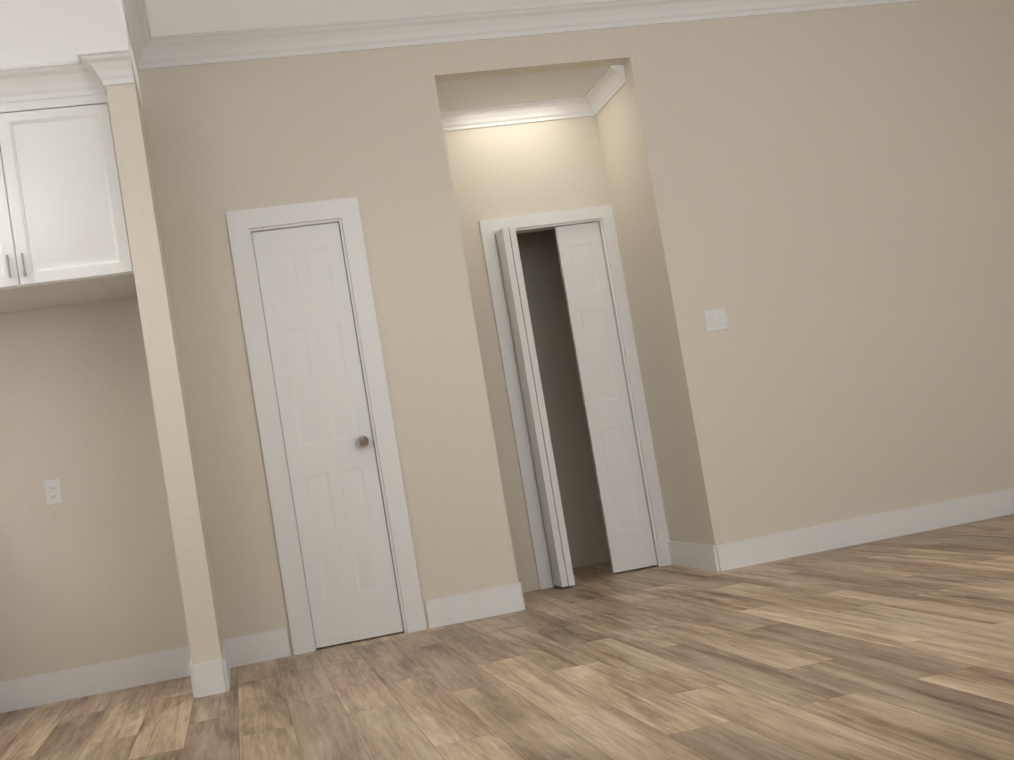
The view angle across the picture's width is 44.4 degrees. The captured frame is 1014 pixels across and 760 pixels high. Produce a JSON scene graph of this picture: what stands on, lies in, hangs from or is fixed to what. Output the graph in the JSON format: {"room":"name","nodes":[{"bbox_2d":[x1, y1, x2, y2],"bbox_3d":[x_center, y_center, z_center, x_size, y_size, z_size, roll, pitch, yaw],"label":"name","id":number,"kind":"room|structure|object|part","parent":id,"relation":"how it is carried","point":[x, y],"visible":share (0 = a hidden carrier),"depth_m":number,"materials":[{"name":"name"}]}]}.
{"room":"empty living room","nodes":[
{"label":"empty living room","id":0,"kind":"room"},
{"bbox_2d":[0,0,142,106],"bbox_3d":[-2.701,-1.750,1.500,3.710,0.610,8.770,-9,-3,-13],"label":"ceiling","id":1,"kind":"structure","parent":0,"point":[40,31],"depth_m":4.96,"materials":[{"name":"white paint"}]},
{"bbox_2d":[106,15,226,690],"bbox_3d":[-1.581,-0.307,5.620,0.120,3.350,0.730,-9,-3,-13],"label":"wall","id":2,"kind":"structure","parent":0,"point":[188,524],"depth_m":5.26,"materials":[{"name":"beige paint"}]},
{"bbox_2d":[184,646,207,697],"bbox_3d":[-1.376,1.284,5.487,0.014,0.135,0.704,-9,-3,-13],"label":"baseboard","id":3,"kind":"structure","parent":2,"relation":"attached to","point":[207,678],"depth_m":5.16,"materials":[{"name":"white paint"}]},
{"bbox_2d":[216,638,235,692],"bbox_3d":[-1.251,1.266,5.536,0.014,0.135,0.743,-9,-3,-13],"label":"baseboard","id":4,"kind":"structure","parent":2,"relation":"attached to","point":[227,661],"depth_m":5.25,"materials":[{"name":"white paint"}]},
{"bbox_2d":[253,247,312,626],"bbox_3d":[-1.236,-0.282,7.045,1.360,3.350,0.100,-9,-3,-13],"label":"wall","id":5,"kind":"structure","parent":0,"point":[282,433],"depth_m":6.93,"materials":[{"name":"beige paint"}]},
{"bbox_2d":[145,0,591,36],"bbox_3d":[1.540,-2.555,2.508,5.150,0.300,8.770,-9,-3,-13],"label":"ceiling","id":6,"kind":"structure","parent":0,"point":[171,17],"depth_m":6.00,"materials":[{"name":"white paint"}]},
{"bbox_2d":[446,147,515,565],"bbox_3d":[-0.439,-0.408,7.150,0.120,3.350,1.500,-9,-3,-13],"label":"wall","id":7,"kind":"structure","parent":0,"point":[446,147],"depth_m":7.05,"materials":[{"name":"beige paint"}]},
{"bbox_2d":[0,514,1013,759],"bbox_3d":[-0.169,1.054,3.272,9.160,0.060,11.650,-9,-3,-13],"label":"floor","id":8,"kind":"structure","parent":0,"point":[898,648],"depth_m":4.28,"materials":[{"name":"brown wood"}]},
{"bbox_2d":[0,0,1013,681],"bbox_3d":[-0.921,-0.383,6.209,8.860,3.350,0.120,-9,-3,-13],"label":"wall","id":9,"kind":"structure","parent":0,"point":[830,198],"depth_m":6.53,"materials":[{"name":"beige paint"}]},
{"bbox_2d":[43,479,62,505],"bbox_3d":[-2.118,0.524,5.794,0.072,0.116,0.007,-9,-3,-13],"label":"outlet","id":10,"kind":"object","parent":9,"relation":"attached to","point":[53,493],"depth_m":5.79,"materials":[{"name":"white plastic"}]},
{"bbox_2d":[0,60,136,313],"bbox_3d":[-2.246,-0.815,5.525,1.050,0.919,0.720,-9,-3,-13],"label":"upper cabinet","id":11,"kind":"object","parent":9,"relation":"attached to","point":[64,239],"depth_m":5.33,"materials":[{"name":"white paint"}]},
{"bbox_3d":[-2.247,-1.234,5.256,1.050,0.125,0.120,-9,-3,-13],"label":"cabinet crown molding","id":12,"kind":"part","parent":11,"relation":"part of","materials":[{"name":"white wood"}]},
{"bbox_2d":[0,647,187,712],"bbox_3d":[-1.901,1.387,5.758,0.929,0.135,0.013,-9,-3,-13],"label":"baseboard","id":13,"kind":"structure","parent":9,"relation":"attached to","point":[58,686],"depth_m":5.75,"materials":[{"name":"white paint"}]},
{"bbox_2d":[226,197,426,654],"bbox_3d":[-0.900,0.207,6.149,0.650,2.175,0.138,-9,-3,-13],"label":"door frame","id":14,"kind":"structure","parent":9,"relation":"attached to","point":[244,225],"depth_m":6.10,"materials":[{"name":"white paint"}]},
{"bbox_2d":[252,222,402,647],"bbox_3d":[-0.881,0.253,6.098,0.430,2.057,0.107,-9,-3,-13],"label":"pantry door","id":15,"kind":"structure","parent":9,"relation":"in","point":[331,460],"depth_m":6.12,"materials":[{"name":"white paint"}]},
{"bbox_2d":[425,582,524,628],"bbox_3d":[-0.166,1.122,6.164,0.471,0.135,0.015,-9,-3,-13],"label":"baseboard","id":16,"kind":"structure","parent":9,"relation":"attached to","point":[506,599],"depth_m":6.16,"materials":[{"name":"white paint"}]},
{"bbox_2d":[704,308,727,331],"bbox_3d":[1.110,-0.318,6.583,0.125,0.116,0.007,-9,-3,-13],"label":"light switch","id":17,"kind":"object","parent":9,"relation":"attached to","point":[715,319],"depth_m":6.58,"materials":[{"name":"white plastic"}]},
{"bbox_2d":[708,488,1013,571],"bbox_3d":[2.264,0.750,6.733,2.445,0.135,0.015,-9,-3,-13],"label":"baseboard","id":18,"kind":"structure","parent":9,"relation":"attached to","point":[815,539],"depth_m":6.64,"materials":[{"name":"white paint"}]},
{"bbox_2d":[436,66,609,110],"bbox_3d":[-0.052,-1.613,7.349,1.310,0.100,1.500,-9,-3,-13],"label":"ceiling","id":19,"kind":"structure","parent":0,"point":[492,91],"depth_m":6.85,"materials":[{"name":"white paint"}]},
{"bbox_2d":[444,116,609,592],"bbox_3d":[0.146,-0.503,7.185,1.050,3.350,0.100,-9,-3,-13],"label":"wall","id":20,"kind":"structure","parent":0,"point":[510,170],"depth_m":7.23,"materials":[{"name":"beige paint"}]},
{"bbox_2d":[479,204,670,589],"bbox_3d":[0.388,0.080,7.174,0.800,2.120,0.118,-9,-3,-13],"label":"trim","id":21,"kind":"structure","parent":20,"relation":"attached to","point":[603,216],"depth_m":7.16,"materials":[{"name":"white paint"}]},
{"bbox_2d":[495,222,656,586],"bbox_3d":[0.411,0.110,7.088,0.630,2.024,0.270,-9,-3,-13],"label":"closet door","id":22,"kind":"structure","parent":20,"relation":"in","point":[626,520],"depth_m":7.16,"materials":[{"name":"white paint"}]},
{"bbox_2d":[588,83,706,544],"bbox_3d":[0.697,-0.582,7.417,0.140,3.350,1.500,-9,-3,-13],"label":"wall","id":23,"kind":"structure","parent":0,"point":[617,153],"depth_m":6.94,"materials":[{"name":"beige paint"}]},
{"bbox_2d":[667,541,711,570],"bbox_3d":[1.012,0.964,6.826,0.013,0.135,0.700,-9,-3,-13],"label":"baseboard","id":24,"kind":"structure","parent":23,"relation":"attached to","point":[693,555],"depth_m":6.81,"materials":[{"name":"white paint"}]},
{"bbox_3d":[4.194,-1.419,3.000,0.150,3.350,8.500,-9,-3,-13],"label":"wall","id":25,"kind":"structure","parent":0,"visible":0},
{"bbox_2d":[121,0,160,83],"bbox_3d":[-0.849,-1.815,1.980,0.092,0.435,8.400,-9,-3,-13],"label":"crown molding","id":26,"kind":"structure","parent":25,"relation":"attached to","point":[144,46],"depth_m":5.73,"materials":[{"name":"white paint"}]},
{"bbox_2d":[440,97,586,130],"bbox_3d":[0.004,-1.532,7.162,1.070,0.100,0.074,-9,-3,-13],"label":"crown molding","id":27,"kind":"structure","parent":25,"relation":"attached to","point":[565,108],"depth_m":7.17,"materials":[{"name":"white paint"}]},
{"bbox_2d":[157,0,925,67],"bbox_3d":[0.658,-1.955,6.596,4.882,0.125,0.092,-9,-3,-13],"label":"crown molding","id":28,"kind":"structure","parent":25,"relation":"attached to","point":[424,29],"depth_m":6.38,"materials":[{"name":"white paint"}]},
{"bbox_2d":[581,65,625,115],"bbox_3d":[0.550,-1.633,6.975,0.074,0.100,0.510,-9,-3,-13],"label":"crown molding","id":29,"kind":"structure","parent":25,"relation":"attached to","point":[614,78],"depth_m":6.99,"materials":[{"name":"white paint"}]}
]}

